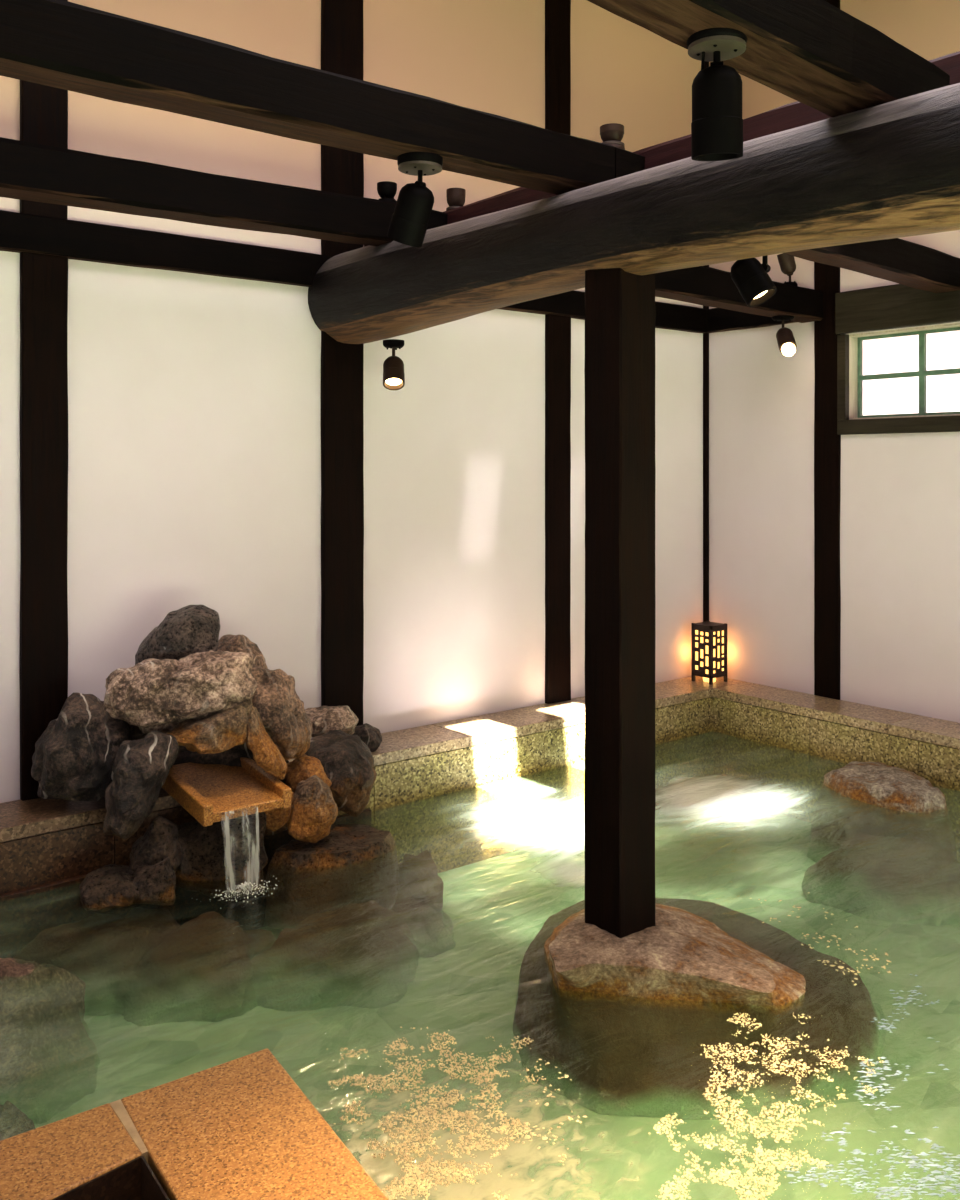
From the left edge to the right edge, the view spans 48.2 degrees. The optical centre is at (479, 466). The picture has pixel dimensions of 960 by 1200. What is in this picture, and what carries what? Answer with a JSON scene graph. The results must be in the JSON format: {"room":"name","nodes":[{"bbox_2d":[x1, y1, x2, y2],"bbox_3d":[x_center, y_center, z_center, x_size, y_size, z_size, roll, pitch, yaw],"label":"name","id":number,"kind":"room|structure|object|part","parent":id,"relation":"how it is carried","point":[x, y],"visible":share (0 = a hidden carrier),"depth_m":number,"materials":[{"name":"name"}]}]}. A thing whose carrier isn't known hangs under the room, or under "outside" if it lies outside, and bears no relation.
{"room":"spa","nodes":[
{"label":"spa","id":0,"kind":"room"},
{"bbox_2d":[0,0,702,802],"bbox_3d":[-2.172,-0.300,5.250,10.150,6.200,0.150,0,0,-38],"label":"wall","id":1,"kind":"structure","parent":0,"point":[194,412],"depth_m":6.09,"materials":[{"name":"beige paint"}]},
{"bbox_2d":[19,0,68,800],"bbox_3d":[-2.110,-0.855,5.189,0.223,4.890,0.055,0,0,-38],"label":"wall post","id":2,"kind":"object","parent":1,"relation":"attached to","point":[43,117],"depth_m":5.16,"materials":[{"name":"brown wood"}]},
{"bbox_2d":[320,0,363,725],"bbox_3d":[-0.800,-0.855,6.226,0.275,4.890,0.056,0,0,-38],"label":"wall post","id":3,"kind":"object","parent":1,"relation":"attached to","point":[342,364],"depth_m":6.20,"materials":[{"name":"brown wood"}]},
{"bbox_2d":[0,210,707,332],"bbox_3d":[-2.172,-1.115,5.129,10.000,0.185,0.082,0,0,-38],"label":"ceiling beam","id":4,"kind":"structure","parent":1,"relation":"attached to","point":[72,239],"depth_m":5.60,"materials":[{"name":"brown wood"}]},
{"bbox_2d":[545,0,570,703],"bbox_3d":[0.526,-0.855,7.275,0.214,4.890,0.056,0,0,-38],"label":"trim","id":5,"kind":"structure","parent":1,"relation":"attached to","point":[557,12],"depth_m":7.24,"materials":[{"name":"brown wood"}]},
{"bbox_2d":[703,61,708,621],"bbox_3d":[1.733,-0.855,8.224,0.036,4.890,0.036,0,0,-38],"label":"trim","id":6,"kind":"structure","parent":1,"relation":"attached to","point":[706,64],"depth_m":8.21,"materials":[{"name":"brown wood"}]},
{"bbox_2d":[34,808,959,1199],"bbox_3d":[0.931,2.425,1.330,10.150,0.150,10.150,0,0,-38],"label":"pool water","id":7,"kind":"structure","parent":0,"point":[497,906],"depth_m":4.38,"materials":[{"name":"liquid"}]},
{"bbox_2d":[0,1100,35,1140],"bbox_3d":[-1.482,2.262,3.309,0.342,0.703,0.440,0,0,-14],"label":"boulder","id":8,"kind":"object","parent":7,"relation":"on","point":[13,1122],"visible":0.31,"depth_m":3.21,"materials":[{"name":"grey stone"}]},
{"bbox_2d":[0,957,99,1123],"bbox_3d":[-1.845,2.290,4.124,0.715,0.859,0.814,0,0,-38],"label":"boulder","id":9,"kind":"object","parent":7,"relation":"on","point":[49,1061],"visible":0.75,"depth_m":3.97,"materials":[{"name":"grey stone"}]},
{"bbox_2d":[0,1103,140,1199],"bbox_3d":[-1.938,1.970,1.557,2.985,0.759,0.716,0,0,-38],"label":"granite curb","id":10,"kind":"object","parent":7,"relation":"on","point":[90,1154],"visible":1,"depth_m":2.46,"materials":[{"name":"brown stone"}]},
{"bbox_2d":[13,907,179,1015],"bbox_3d":[-1.598,2.295,4.798,0.972,0.653,0.444,0,0,-18],"label":"boulder","id":11,"kind":"object","parent":7,"relation":"on","point":[101,950],"visible":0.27,"depth_m":4.63,"materials":[{"name":"stone"}]},
{"bbox_2d":[119,911,276,1026],"bbox_3d":[-1.221,2.372,4.769,0.777,0.762,0.496,0,0,-8],"label":"boulder","id":12,"kind":"object","parent":7,"relation":"on","point":[202,970],"visible":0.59,"depth_m":4.60,"materials":[{"name":"stone"}]},
{"bbox_2d":[109,1048,387,1199],"bbox_3d":[0.232,1.970,1.401,0.430,0.759,3.455,0,0,-35],"label":"granite curb","id":13,"kind":"object","parent":7,"relation":"on","point":[242,1128],"visible":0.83,"depth_m":2.53,"materials":[{"name":"stone"}]},
{"bbox_2d":[250,900,419,1011],"bbox_3d":[-0.680,2.353,4.913,0.806,0.660,0.565,0,0,-4],"label":"boulder","id":14,"kind":"object","parent":7,"relation":"on","point":[363,955],"visible":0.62,"depth_m":4.74,"materials":[{"name":"grey stone"}]},
{"bbox_2d":[0,676,744,957],"bbox_3d":[-1.742,1.970,5.230,9.199,0.759,0.414,0,0,-38],"label":"granite ledge","id":15,"kind":"object","parent":7,"relation":"on","point":[430,777],"visible":0.3,"depth_m":6.16,"materials":[{"name":"beige stone"}]},
{"bbox_2d":[31,693,130,801],"bbox_3d":[-1.868,1.301,5.021,0.453,0.484,0.390,0,0,-2],"label":"boulder","id":16,"kind":"object","parent":15,"relation":"on","point":[73,758],"visible":0.85,"depth_m":4.89,"materials":[{"name":"grey stone"}]},
{"bbox_2d":[127,723,180,767],"bbox_3d":[-1.666,1.372,5.271,0.420,0.416,0.227,0,0,4],"label":"boulder","id":17,"kind":"object","parent":15,"relation":"on","point":[135,732],"visible":0.02,"depth_m":5.18,"materials":[{"name":"black stone"}]},
{"bbox_2d":[173,742,288,835],"bbox_3d":[-1.266,1.598,5.430,0.766,0.533,0.247,0,0,0],"label":"boulder","id":18,"kind":"object","parent":15,"relation":"on","point":[231,757],"visible":0.07,"depth_m":5.35,"materials":[{"name":"brown stone"}]},
{"bbox_2d":[162,757,290,826],"bbox_3d":[-1.240,1.512,5.124,0.437,0.169,0.604,0,0,-38],"label":"spout","id":19,"kind":"object","parent":18,"relation":"on","point":[211,793],"visible":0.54,"depth_m":5.03,"materials":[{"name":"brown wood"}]},
{"bbox_2d":[246,705,287,779],"bbox_3d":[-1.022,1.311,5.114,0.211,0.357,0.187,0,0,-38],"label":"boulder","id":20,"kind":"object","parent":19,"relation":"on","point":[266,754],"visible":0.98,"depth_m":5.05,"materials":[{"name":"brown stone"}]},
{"bbox_2d":[353,723,381,751],"bbox_3d":[-0.640,1.526,6.033,0.177,0.156,0.180,0,0,7],"label":"boulder","id":21,"kind":"object","parent":15,"relation":"on","point":[371,736],"visible":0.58,"depth_m":5.97,"materials":[{"name":"grey stone"}]},
{"bbox_2d":[692,621,726,684],"bbox_3d":[1.703,1.375,7.960,0.185,0.430,0.185,0,0,-38],"label":"lantern","id":22,"kind":"object","parent":15,"relation":"on","point":[709,639],"visible":1,"depth_m":7.91,"materials":[{"name":"brown wood"}]},
{"bbox_3d":[1.635,1.360,7.907,0.010,0.340,0.145,0,0,-38],"label":"lattice panel","id":23,"kind":"part","parent":22,"relation":"part of","materials":[{"name":"brown wood"}]},
{"bbox_3d":[1.703,1.359,7.960,0.153,0.335,0.153,0,0,-38],"label":"lamp shade","id":24,"kind":"part","parent":22,"relation":"part of","materials":[{"name":"paper"}]},
{"bbox_3d":[1.756,1.360,7.893,0.145,0.340,0.010,0,0,-38],"label":"lattice panel","id":25,"kind":"part","parent":22,"relation":"part of","materials":[{"name":"brown wood"}]},
{"bbox_2d":[399,850,443,911],"bbox_3d":[-0.327,2.193,5.411,0.299,0.498,0.236,0,0,10],"label":"boulder","id":26,"kind":"object","parent":7,"relation":"on","point":[420,872],"visible":0.58,"depth_m":5.34,"materials":[{"name":"grey stone"}]},
{"bbox_2d":[391,884,454,957],"bbox_3d":[-0.364,2.337,5.323,0.523,0.524,0.441,0,0,-16],"label":"boulder","id":27,"kind":"object","parent":7,"relation":"on","point":[431,930],"visible":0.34,"depth_m":5.25,"materials":[{"name":"grey stone"}]},
{"bbox_2d":[513,898,884,1119],"bbox_3d":[0.929,2.047,4.630,1.565,0.608,1.911,0,0,9],"label":"boulder","id":28,"kind":"object","parent":7,"relation":"on","point":[627,1019],"visible":0.88,"depth_m":3.90,"materials":[{"name":"brown stone"}]},
{"bbox_2d":[584,268,655,937],"bbox_3d":[0.540,0.520,4.138,0.200,2.560,0.200,0,0,-38],"label":"timber post","id":29,"kind":"object","parent":28,"relation":"on","point":[620,305],"visible":0.99,"depth_m":4.07,"materials":[{"name":"brown wood"}]},
{"bbox_2d":[308,83,959,343],"bbox_3d":[0.938,-0.850,3.533,0.530,0.772,6.491,0,0,-32],"label":"log beam","id":30,"kind":"structure","parent":29,"relation":"on","point":[889,170],"depth_m":3.63,"materials":[{"name":"brown wood"}]},
{"bbox_2d":[383,339,404,389],"bbox_3d":[-0.478,-0.565,5.941,0.120,0.281,0.203,0,0,-5],"label":"spotlight","id":31,"kind":"object","parent":30,"relation":"hanging from","point":[393,366],"visible":1,"depth_m":5.91,"materials":[{"name":"black metal"}]},
{"bbox_3d":[-0.474,-0.480,5.905,0.089,0.055,0.084,0,0,-38],"label":"bulb","id":32,"kind":"part","parent":31,"relation":"part of","materials":[{"name":"white glass"}]},
{"bbox_2d":[0,139,822,323],"bbox_3d":[-1.579,-1.182,4.782,9.516,0.345,0.210,0,0,-35],"label":"ceiling beam","id":33,"kind":"structure","parent":30,"relation":"on","point":[51,175],"depth_m":5.00,"materials":[{"name":"brown wood"}]},
{"bbox_2d":[377,181,396,204],"bbox_3d":[-0.483,-1.411,5.573,0.109,0.121,0.109,0,0,-38],"label":"spotlight","id":34,"kind":"object","parent":33,"relation":"on","point":[386,190],"visible":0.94,"depth_m":5.53,"materials":[{"name":"black metal"}]},
{"bbox_2d":[772,316,796,355],"bbox_3d":[2.085,-0.896,7.313,0.149,0.299,0.225,0,0,-13],"label":"spotlight","id":35,"kind":"object","parent":33,"relation":"hanging from","point":[786,342],"visible":0.99,"depth_m":7.25,"materials":[{"name":"black metal"}]},
{"bbox_3d":[2.082,-0.802,7.245,0.092,0.112,0.096,0,0,-38],"label":"bulb","id":36,"kind":"part","parent":35,"relation":"part of","materials":[{"name":"white glass"}]},
{"bbox_2d":[777,253,797,286],"bbox_3d":[2.102,-1.353,7.344,0.142,0.255,0.117,0,0,-38],"label":"spotlight","id":37,"kind":"object","parent":33,"relation":"on","point":[786,261],"visible":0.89,"depth_m":7.30,"materials":[{"name":"black metal"}]},
{"bbox_2d":[0,0,959,293],"bbox_3d":[-0.663,-1.211,3.623,9.501,0.246,0.318,0,0,-40],"label":"ceiling beam","id":38,"kind":"structure","parent":30,"relation":"on","point":[56,44],"depth_m":3.56,"materials":[{"name":"brown wood"}]},
{"bbox_2d":[387,152,442,246],"bbox_3d":[-0.241,-0.970,3.954,0.165,0.319,0.236,0,0,-38],"label":"spotlight","id":39,"kind":"object","parent":38,"relation":"hanging from","point":[408,225],"visible":1,"depth_m":3.91,"materials":[{"name":"black metal"}]},
{"bbox_3d":[-0.219,-1.058,3.927,0.032,0.085,0.030,0,0,-43],"label":"stem","id":40,"kind":"part","parent":39,"relation":"part of","materials":[{"name":"black metal"}]},
{"bbox_2d":[600,123,624,148],"bbox_3d":[0.562,-1.388,4.564,0.109,0.116,0.109,0,0,-38],"label":"spotlight","id":41,"kind":"object","parent":38,"relation":"on","point":[611,133],"visible":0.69,"depth_m":4.52,"materials":[{"name":"brown metal"}]},
{"bbox_2d":[364,50,959,246],"bbox_3d":[1.324,-1.274,3.886,0.162,0.176,6.270,0,0,-38],"label":"ceiling beam","id":42,"kind":"structure","parent":30,"relation":"on","point":[795,114],"depth_m":4.36,"materials":[{"name":"red wood"}]},
{"bbox_2d":[446,188,465,210],"bbox_3d":[-0.129,-1.421,5.777,0.109,0.141,0.109,0,0,-38],"label":"spotlight","id":43,"kind":"object","parent":42,"relation":"on","point":[456,197],"visible":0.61,"depth_m":5.74,"materials":[{"name":"brown metal"}]},
{"bbox_2d":[730,255,776,307],"bbox_3d":[0.983,-0.688,3.816,0.156,0.240,0.162,0,0,-38],"label":"spotlight","id":44,"kind":"object","parent":30,"relation":"hanging from","point":[755,286],"visible":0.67,"depth_m":3.77,"materials":[{"name":"black metal"}]},
{"bbox_3d":[1.015,-0.736,3.820,0.030,0.085,0.032,0,0,36],"label":"stem","id":45,"kind":"part","parent":44,"relation":"part of","materials":[{"name":"black metal"}]},
{"bbox_2d":[587,0,948,116],"bbox_3d":[-1.052,-1.331,1.412,6.144,0.629,0.210,0,0,-38],"label":"ceiling beam","id":46,"kind":"structure","parent":30,"relation":"on","point":[816,54],"depth_m":2.85,"materials":[{"name":"brown wood"}]},
{"bbox_2d":[687,28,746,160],"bbox_3d":[0.605,-0.944,2.734,0.161,0.312,0.156,0,0,-38],"label":"spotlight","id":47,"kind":"object","parent":46,"relation":"hanging from","point":[717,121],"visible":1,"depth_m":2.69,"materials":[{"name":"black metal"}]},
{"bbox_3d":[0.589,-1.012,2.731,0.059,0.115,0.029,0,0,14],"label":"stem","id":48,"kind":"part","parent":47,"relation":"part of","materials":[{"name":"black metal"}]},
{"bbox_2d":[713,682,959,862],"bbox_3d":[4.465,1.970,4.489,0.385,0.758,8.515,0,0,-38],"label":"granite ledge","id":49,"kind":"object","parent":7,"relation":"on","point":[818,736],"visible":0.73,"depth_m":7.08,"materials":[{"name":"beige stone"}]},
{"bbox_2d":[802,833,959,925],"bbox_3d":[2.196,2.303,5.761,0.894,0.642,0.532,0,0,10],"label":"boulder","id":50,"kind":"object","parent":7,"relation":"on","point":[908,879],"visible":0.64,"depth_m":5.65,"materials":[{"name":"stone"}]},
{"bbox_2d":[807,761,956,862],"bbox_3d":[2.406,2.092,6.277,0.742,0.626,0.924,0,0,-38],"label":"boulder","id":51,"kind":"object","parent":7,"relation":"on","point":[879,799],"visible":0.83,"depth_m":6.09,"materials":[{"name":"brown stone"}]},
{"bbox_2d":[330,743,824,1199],"bbox_3d":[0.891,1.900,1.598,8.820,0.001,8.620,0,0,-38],"label":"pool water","id":52,"kind":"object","parent":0,"point":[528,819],"visible":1,"depth_m":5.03,"materials":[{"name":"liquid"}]},
{"bbox_2d":[79,864,139,911],"bbox_3d":[-1.617,1.857,4.737,0.314,0.174,0.243,0,0,-6],"label":"boulder","id":53,"kind":"object","parent":52,"relation":"on","point":[110,886],"visible":0.91,"depth_m":4.65,"materials":[{"name":"stone"}]},
{"bbox_2d":[133,857,175,904],"bbox_3d":[-1.468,1.843,4.779,0.225,0.205,0.226,0,0,-38],"label":"boulder","id":54,"kind":"object","parent":52,"relation":"on","point":[156,884],"visible":0.84,"depth_m":4.71,"materials":[{"name":"stone"}]},
{"bbox_2d":[128,816,181,872],"bbox_3d":[-1.477,1.750,4.875,0.235,0.323,0.230,0,0,-6],"label":"boulder","id":55,"kind":"object","parent":52,"relation":"on","point":[160,841],"visible":0.76,"depth_m":4.82,"materials":[{"name":"stone"}]},
{"bbox_2d":[103,730,177,840],"bbox_3d":[-1.530,1.434,4.836,0.329,0.484,0.340,0,0,-38],"label":"boulder","id":56,"kind":"object","parent":55,"relation":"on","point":[141,767],"visible":1,"depth_m":4.72,"materials":[{"name":"grey stone"}]},
{"bbox_2d":[161,700,251,753],"bbox_3d":[-1.294,1.220,5.072,0.400,0.259,0.401,0,0,-38],"label":"boulder","id":57,"kind":"object","parent":56,"relation":"on","point":[221,731],"visible":0.77,"depth_m":4.94,"materials":[{"name":"brown stone"}]},
{"bbox_2d":[104,650,256,733],"bbox_3d":[-1.430,1.074,5.133,0.744,0.375,0.460,0,0,1],"label":"boulder","id":58,"kind":"object","parent":57,"relation":"on","point":[152,694],"visible":0.91,"depth_m":4.97,"materials":[{"name":"grey stone"}]},
{"bbox_2d":[135,604,219,664],"bbox_3d":[-1.486,0.847,5.295,0.393,0.332,0.368,0,0,-38],"label":"boulder","id":59,"kind":"object","parent":58,"relation":"on","point":[190,629],"visible":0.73,"depth_m":5.18,"materials":[{"name":"grey stone"}]},
{"bbox_2d":[175,812,267,897],"bbox_3d":[-1.239,1.815,5.056,0.479,0.384,0.281,0,0,-5],"label":"boulder","id":60,"kind":"object","parent":52,"relation":"in","point":[203,868],"visible":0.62,"depth_m":4.95,"materials":[{"name":"stone"}]},
{"bbox_2d":[196,814,277,908],"bbox_3d":[-1.056,1.730,4.781,0.405,0.360,0.257,0,0,-38],"label":"waterfall","id":61,"kind":"object","parent":52,"relation":"on","point":[247,884],"visible":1,"depth_m":4.80,"materials":[{"name":"liquid"}]},
{"bbox_2d":[264,824,399,929],"bbox_3d":[-0.705,2.017,5.297,0.471,0.371,0.624,0,0,34],"label":"boulder","id":62,"kind":"object","parent":52,"relation":"in","point":[355,863],"visible":0.8,"depth_m":5.13,"materials":[{"name":"brown stone"}]},
{"bbox_2d":[287,775,337,842],"bbox_3d":[-0.818,1.666,5.232,0.238,0.314,0.246,0,0,12],"label":"boulder","id":63,"kind":"object","parent":62,"relation":"on","point":[314,809],"visible":0.94,"depth_m":5.15,"materials":[{"name":"brown stone"}]},
{"bbox_2d":[264,791,293,831],"bbox_3d":[-0.976,1.638,5.155,0.162,0.212,0.154,0,0,-11],"label":"boulder","id":64,"kind":"object","parent":63,"relation":"on","point":[276,818],"visible":0.39,"depth_m":5.10,"materials":[{"name":"brown stone"}]},
{"bbox_2d":[305,730,375,816],"bbox_3d":[-0.744,1.606,5.603,0.395,0.439,0.394,0,0,2],"label":"boulder","id":65,"kind":"object","parent":62,"relation":"on","point":[346,760],"visible":0.72,"depth_m":5.49,"materials":[{"name":"stone"}]},
{"bbox_2d":[285,754,331,792],"bbox_3d":[-0.873,1.563,5.400,0.230,0.227,0.219,0,0,-38],"label":"boulder","id":66,"kind":"object","parent":65,"relation":"on","point":[301,768],"visible":0.6,"depth_m":5.34,"materials":[{"name":"brown stone"}]},
{"bbox_2d":[251,665,312,759],"bbox_3d":[-1.008,1.227,5.312,0.352,0.466,0.342,0,0,-8],"label":"boulder","id":67,"kind":"object","parent":66,"relation":"on","point":[281,710],"visible":0.82,"depth_m":5.23,"materials":[{"name":"brown stone"}]},
{"bbox_2d":[217,634,267,668],"bbox_3d":[-1.242,0.977,5.541,0.279,0.231,0.248,0,0,0],"label":"boulder","id":68,"kind":"object","parent":67,"relation":"on","point":[229,642],"visible":0.45,"depth_m":5.49,"materials":[{"name":"brown stone"}]},
{"bbox_2d":[305,706,358,736],"bbox_3d":[-0.815,1.388,5.818,0.311,0.187,0.276,0,0,-4],"label":"boulder","id":69,"kind":"object","parent":65,"relation":"on","point":[324,719],"visible":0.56,"depth_m":5.74,"materials":[{"name":"grey stone"}]},
{"bbox_2d":[327,1027,545,1199],"bbox_3d":[-0.184,1.896,3.182,0.724,0.006,0.896,0,0,9],"label":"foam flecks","id":70,"kind":"object","parent":52,"relation":"on","point":[424,1182],"visible":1,"depth_m":3.12,"materials":[{"name":"beige liquid"}]},
{"bbox_2d":[519,1059,586,1181],"bbox_3d":[0.215,1.896,3.145,0.198,0.006,0.593,0,0,0],"label":"foam flecks","id":71,"kind":"object","parent":52,"relation":"on","point":[566,1076],"visible":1,"depth_m":3.08,"materials":[{"name":"beige liquid"}]},
{"bbox_2d":[649,1012,883,1199],"bbox_3d":[0.807,1.896,3.181,0.543,0.006,1.349,0,0,37],"label":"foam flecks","id":72,"kind":"object","parent":52,"relation":"on","point":[727,1172],"visible":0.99,"depth_m":3.09,"materials":[{"name":"beige liquid"}]},
{"bbox_2d":[750,892,891,985],"bbox_3d":[1.392,1.896,4.354,0.368,0.005,0.820,0,0,-15],"label":"foam flecks","id":73,"kind":"object","parent":52,"relation":"on","point":[840,967],"visible":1,"depth_m":4.16,"materials":[{"name":"white liquid"}]},
{"bbox_2d":[784,974,959,1199],"bbox_3d":[1.381,1.896,3.320,0.466,0.006,1.419,0,0,34],"label":"foam flecks","id":74,"kind":"object","parent":52,"relation":"on","point":[843,1142],"visible":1,"depth_m":2.92,"materials":[{"name":"white liquid"}]},
{"bbox_2d":[709,0,959,722],"bbox_3d":[4.588,-0.300,4.766,0.150,6.200,9.000,0,0,-38],"label":"wall","id":75,"kind":"structure","parent":0,"point":[900,492],"depth_m":7.30,"materials":[{"name":"beige paint"}]},
{"bbox_2d":[707,308,794,332],"bbox_3d":[2.033,-1.115,7.839,0.066,0.184,0.950,0,0,-38],"label":"trim","id":76,"kind":"structure","parent":75,"relation":"attached to","point":[718,320],"depth_m":7.98,"materials":[{"name":"brown wood"}]},
{"bbox_2d":[814,0,840,699],"bbox_3d":[2.410,-0.855,7.417,0.056,4.890,0.206,0,0,-38],"label":"trim","id":77,"kind":"structure","parent":75,"relation":"attached to","point":[827,279],"depth_m":7.40,"materials":[{"name":"brown wood"}]},
{"bbox_2d":[835,284,959,334],"bbox_3d":[3.513,-1.046,5.978,0.076,0.289,3.435,0,0,-38],"label":"trim","id":78,"kind":"structure","parent":75,"relation":"attached to","point":[898,306],"depth_m":6.98,"materials":[{"name":"brown wood"}]},
{"bbox_2d":[837,323,959,434],"bbox_3d":[3.138,-0.560,6.574,0.180,0.680,2.035,0,0,-38],"label":"window","id":79,"kind":"structure","parent":75,"relation":"in","point":[851,420],"depth_m":7.13,"materials":[{"name":"brown wood"}]},
{"bbox_3d":[3.179,-0.610,6.638,0.028,0.556,1.861,0,0,-38],"label":"sash","id":80,"kind":"part","parent":79,"relation":"part of","materials":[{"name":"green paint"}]},
{"label":"outside","id":81,"kind":"structure","parent":0,"visible":0},
{"bbox_2d":[863,331,959,414],"bbox_3d":[6.032,-1.100,8.460,0.200,8.000,13.000,0,0,-38],"label":"window pane","id":82,"kind":"structure","parent":81,"point":[894,354],"depth_m":10.57,"materials":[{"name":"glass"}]}
]}

